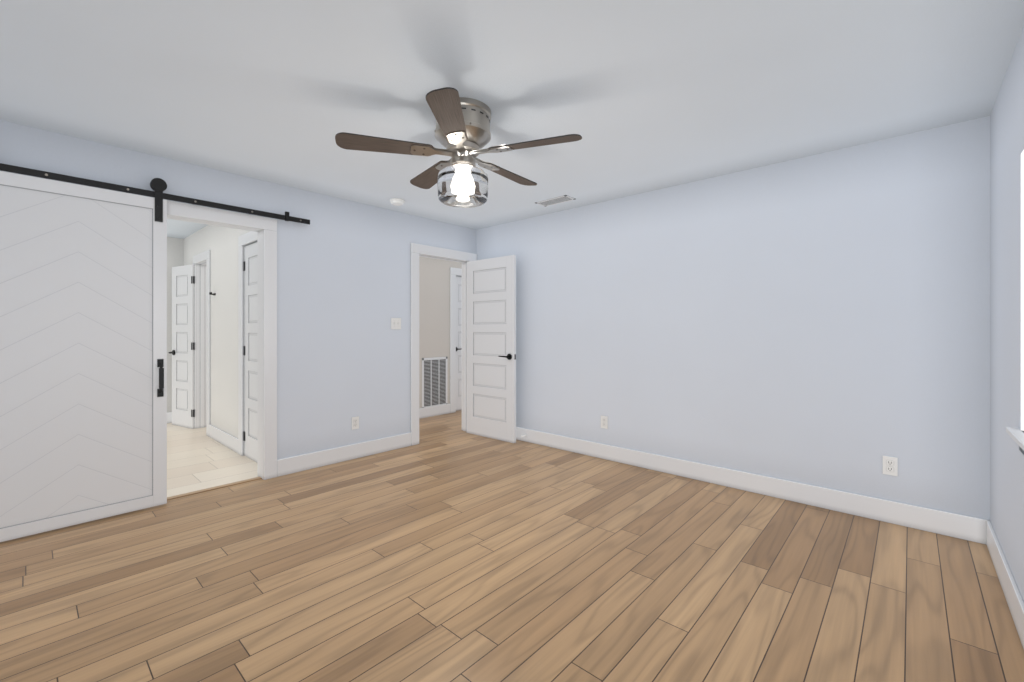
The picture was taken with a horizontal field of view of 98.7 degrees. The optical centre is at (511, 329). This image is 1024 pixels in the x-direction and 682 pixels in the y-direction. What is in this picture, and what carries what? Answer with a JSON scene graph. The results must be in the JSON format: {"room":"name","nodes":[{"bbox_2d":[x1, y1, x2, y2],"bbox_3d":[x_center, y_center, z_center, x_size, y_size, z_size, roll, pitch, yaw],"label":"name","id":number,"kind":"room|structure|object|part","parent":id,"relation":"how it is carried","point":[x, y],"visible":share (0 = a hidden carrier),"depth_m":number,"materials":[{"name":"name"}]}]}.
{"room":"empty bedroom","nodes":[
{"label":"empty bedroom","id":0,"kind":"room"},
{"bbox_2d":[167,237,183,411],"bbox_3d":[-4.930,0.003,5.393,0.120,2.440,1.460,0,0,42],"label":"wall","id":1,"kind":"structure","parent":0,"point":[175,252],"depth_m":5.79,"materials":[{"name":"paint"}]},
{"bbox_2d":[167,412,171,422],"bbox_3d":[-4.840,1.153,5.392,0.015,0.140,1.340,0,0,42],"label":"baseboard","id":2,"kind":"structure","parent":1,"relation":"attached to","point":[169,414],"depth_m":5.77,"materials":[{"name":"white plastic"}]},
{"bbox_2d":[167,423,257,496],"bbox_3d":[-3.688,1.263,4.350,3.360,0.080,1.580,0,0,42],"label":"floor","id":3,"kind":"structure","parent":0,"point":[198,459],"depth_m":4.02,"materials":[{"name":"beige tile"}]},
{"bbox_2d":[184,225,249,437],"bbox_3d":[-3.221,0.003,4.912,3.300,2.440,0.120,0,0,42],"label":"wall","id":4,"kind":"structure","parent":0,"point":[220,243],"depth_m":4.74,"materials":[{"name":"paint"}]},
{"bbox_2d":[169,264,194,428],"bbox_3d":[-4.169,0.208,5.550,0.522,2.030,0.194,0,0,42],"label":"closet door","id":5,"kind":"structure","parent":4,"relation":"in","point":[183,346],"depth_m":5.54,"materials":[{"name":"white wood"}]},
{"bbox_2d":[209,424,237,452],"bbox_3d":[-3.073,1.153,4.687,1.040,0.140,0.015,0,0,42],"label":"baseboard","id":6,"kind":"structure","parent":4,"relation":"attached to","point":[215,433],"depth_m":4.66,"materials":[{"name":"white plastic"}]},
{"bbox_2d":[243,242,256,462],"bbox_3d":[-2.327,0.208,4.052,0.737,2.030,0.151,0,0,42],"label":"door","id":7,"kind":"structure","parent":4,"relation":"in","point":[250,351],"depth_m":4.17,"materials":[{"name":"white wood"}]},
{"bbox_2d":[0,120,475,459],"bbox_3d":[-1.215,0.003,4.580,0.120,2.440,6.440,0,0,42],"label":"wall","id":8,"kind":"structure","parent":0,"point":[343,299],"depth_m":3.96,"materials":[{"name":"blue paint"}]},
{"bbox_2d":[0,163,309,541],"bbox_3d":[-2.429,0.084,3.065,0.112,2.255,2.025,0,0,42],"label":"barn door","id":9,"kind":"structure","parent":8,"relation":"in","point":[83,353],"depth_m":2.75,"materials":[{"name":"grey wood"}]},
{"bbox_3d":[-2.447,-0.947,3.082,0.064,0.074,2.025,0,0,42],"label":"barn door rail","id":10,"kind":"part","parent":9,"relation":"part of","materials":[{"name":"black metal"}]},
{"bbox_2d":[167,200,276,479],"bbox_3d":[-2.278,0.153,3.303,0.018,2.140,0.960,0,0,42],"label":"door frame","id":11,"kind":"structure","parent":8,"relation":"attached to","point":[268,226],"depth_m":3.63,"materials":[{"name":"white wood"}]},
{"bbox_2d":[277,432,410,476],"bbox_3d":[-1.512,1.153,4.152,0.015,0.140,1.328,0,0,42],"label":"baseboard","id":12,"kind":"structure","parent":8,"relation":"attached to","point":[294,464],"depth_m":4.06,"materials":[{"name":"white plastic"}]},
{"bbox_2d":[352,416,358,429],"bbox_3d":[-1.488,0.886,4.182,0.008,0.116,0.072,0,0,42],"label":"electrical outlet","id":13,"kind":"object","parent":8,"relation":"attached to","point":[355,422],"visible":1,"depth_m":4.18,"materials":[{"name":"white plastic"}]},
{"bbox_2d":[391,318,400,328],"bbox_3d":[-1.185,-0.063,4.512,0.014,0.116,0.116,0,0,42],"label":"switch plate","id":14,"kind":"object","parent":8,"relation":"attached to","point":[395,323],"visible":1,"depth_m":4.51,"materials":[{"name":"white plastic"}]},
{"bbox_2d":[419,254,468,430],"bbox_3d":[-0.803,0.194,5.035,0.120,2.058,0.768,0,0,42],"label":"trim","id":15,"kind":"structure","parent":8,"relation":"attached to","point":[464,263],"depth_m":5.30,"materials":[{"name":"white wood"}]},
{"bbox_2d":[411,243,476,445],"bbox_3d":[-0.746,0.153,4.994,0.018,2.140,0.949,0,0,42],"label":"door frame","id":16,"kind":"structure","parent":8,"relation":"attached to","point":[416,249],"depth_m":4.70,"materials":[{"name":"white wood"}]},
{"bbox_2d":[467,255,515,442],"bbox_3d":[-0.248,0.208,5.003,0.758,2.030,0.153,0,0,42],"label":"hall door","id":17,"kind":"structure","parent":8,"relation":"in","point":[491,347],"depth_m":4.95,"materials":[{"name":"white wood"}]},
{"bbox_2d":[419,257,461,407],"bbox_3d":[-1.299,0.003,6.126,0.120,2.440,4.260,0,0,42],"label":"wall","id":18,"kind":"structure","parent":0,"point":[434,307],"depth_m":6.25,"materials":[{"name":"paint"}]},
{"bbox_2d":[419,404,449,418],"bbox_3d":[-1.793,1.153,5.480,0.015,0.140,2.640,0,0,42],"label":"baseboard","id":19,"kind":"structure","parent":18,"relation":"attached to","point":[425,412],"depth_m":6.24,"materials":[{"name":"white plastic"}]},
{"bbox_2d":[422,357,447,407],"bbox_3d":[-1.094,0.748,6.257,0.009,0.710,0.450,0,0,42],"label":"air vent","id":20,"kind":"object","parent":18,"relation":"in","point":[434,381],"visible":1,"depth_m":6.25,"materials":[{"name":"white metal"}]},
{"bbox_2d":[456,276,461,410],"bbox_3d":[-0.652,0.208,6.875,0.151,2.030,0.755,0,0,42],"label":"door","id":21,"kind":"structure","parent":18,"relation":"in","point":[458,343],"depth_m":6.68,"materials":[{"name":"white wood"}]},
{"bbox_2d":[0,410,1023,681],"bbox_3d":[-0.644,1.263,4.063,7.320,0.080,6.440,0,0,42],"label":"floor","id":22,"kind":"structure","parent":0,"point":[446,548],"depth_m":2.10,"materials":[{"name":"brown wood"}]},
{"bbox_2d":[167,477,261,499],"bbox_3d":[-2.329,1.220,3.349,0.050,0.006,0.760,0,0,42],"label":"threshold","id":23,"kind":"object","parent":22,"relation":"on","point":[209,489],"depth_m":3.37,"materials":[{"name":"brown wood"}]},
{"bbox_2d":[0,0,1023,238],"bbox_3d":[-0.818,-1.257,4.221,7.790,0.080,6.440,0,0,42],"label":"ceiling","id":24,"kind":"structure","parent":0,"point":[640,96],"depth_m":2.16,"materials":[{"name":"paint"}]},
{"bbox_2d":[390,198,404,205],"bbox_3d":[-1.079,-1.196,4.133,0.136,0.041,0.136,0,0,42],"label":"smoke detector","id":25,"kind":"object","parent":24,"relation":"attached to","point":[396,201],"visible":1,"depth_m":4.09,"materials":[{"name":"white plastic"}]},
{"bbox_2d":[335,87,581,207],"bbox_3d":[-0.257,-0.965,2.499,1.277,0.504,1.248,0,0,42],"label":"fan","id":26,"kind":"object","parent":24,"relation":"hanging from","point":[463,138],"visible":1,"depth_m":2.35,"materials":[{"name":"brown wood"}]},
{"bbox_3d":[-0.274,-0.819,2.460,0.284,0.212,0.284,0,0,42],"label":"lamp shade","id":27,"kind":"part","parent":26,"relation":"part of","materials":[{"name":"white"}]},
{"bbox_2d":[535,195,575,206],"bbox_3d":[0.406,-1.212,4.151,0.360,0.010,0.160,0,0,42],"label":"ceiling vent","id":28,"kind":"object","parent":24,"relation":"in","point":[556,200],"visible":0.98,"depth_m":4.13,"materials":[{"name":"white metal"}]},
{"bbox_2d":[476,116,989,519],"bbox_3d":[1.228,0.003,3.933,4.370,2.440,0.120,0,0,42],"label":"wall","id":29,"kind":"structure","parent":0,"point":[821,320],"depth_m":3.16,"materials":[{"name":"blue paint"}]},
{"bbox_2d":[601,416,607,428],"bbox_3d":[0.873,0.876,4.168,0.072,0.116,0.008,0,0,42],"label":"electrical outlet","id":30,"kind":"object","parent":29,"relation":"attached to","point":[604,421],"visible":1,"depth_m":4.16,"materials":[{"name":"white plastic"}]},
{"bbox_2d":[516,427,985,543],"bbox_3d":[1.133,1.153,3.918,4.250,0.140,0.030,0,0,42],"label":"baseboard","id":31,"kind":"structure","parent":29,"relation":"attached to","point":[969,528],"depth_m":3.16,"materials":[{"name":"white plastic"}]},
{"bbox_2d":[883,456,897,475],"bbox_3d":[2.396,0.863,2.789,0.072,0.116,0.008,0,0,42],"label":"electrical outlet","id":32,"kind":"object","parent":29,"relation":"attached to","point":[890,465],"visible":1,"depth_m":2.79,"materials":[{"name":"white plastic"}]},
{"bbox_2d":[990,26,1023,600],"bbox_3d":[1.314,0.003,0.861,0.120,2.440,4.320,0,0,42],"label":"wall","id":33,"kind":"structure","parent":0,"point":[1006,452],"depth_m":2.05,"materials":[{"name":"blue paint"}]},
{"bbox_2d":[983,520,1023,648],"bbox_3d":[1.304,1.153,0.951,0.015,0.140,4.140,0,0,42],"label":"baseboard","id":34,"kind":"structure","parent":33,"relation":"attached to","point":[1015,602],"depth_m":2.00,"materials":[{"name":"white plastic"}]},
{"bbox_2d":[1006,427,1023,449],"bbox_3d":[1.493,0.458,1.137,0.085,0.090,1.900,0,0,42],"label":"window sill","id":35,"kind":"structure","parent":33,"relation":"in","point":[1016,435],"depth_m":1.74,"materials":[{"name":"white wood"}]},
{"bbox_2d":[1021,150,1023,430],"bbox_3d":[1.525,-0.154,1.109,0.099,1.135,1.800,0,0,42],"label":"window unit","id":36,"kind":"structure","parent":33,"relation":"in","point":[1022,290],"depth_m":1.80,"materials":[{"name":"clear glass"}]}
]}

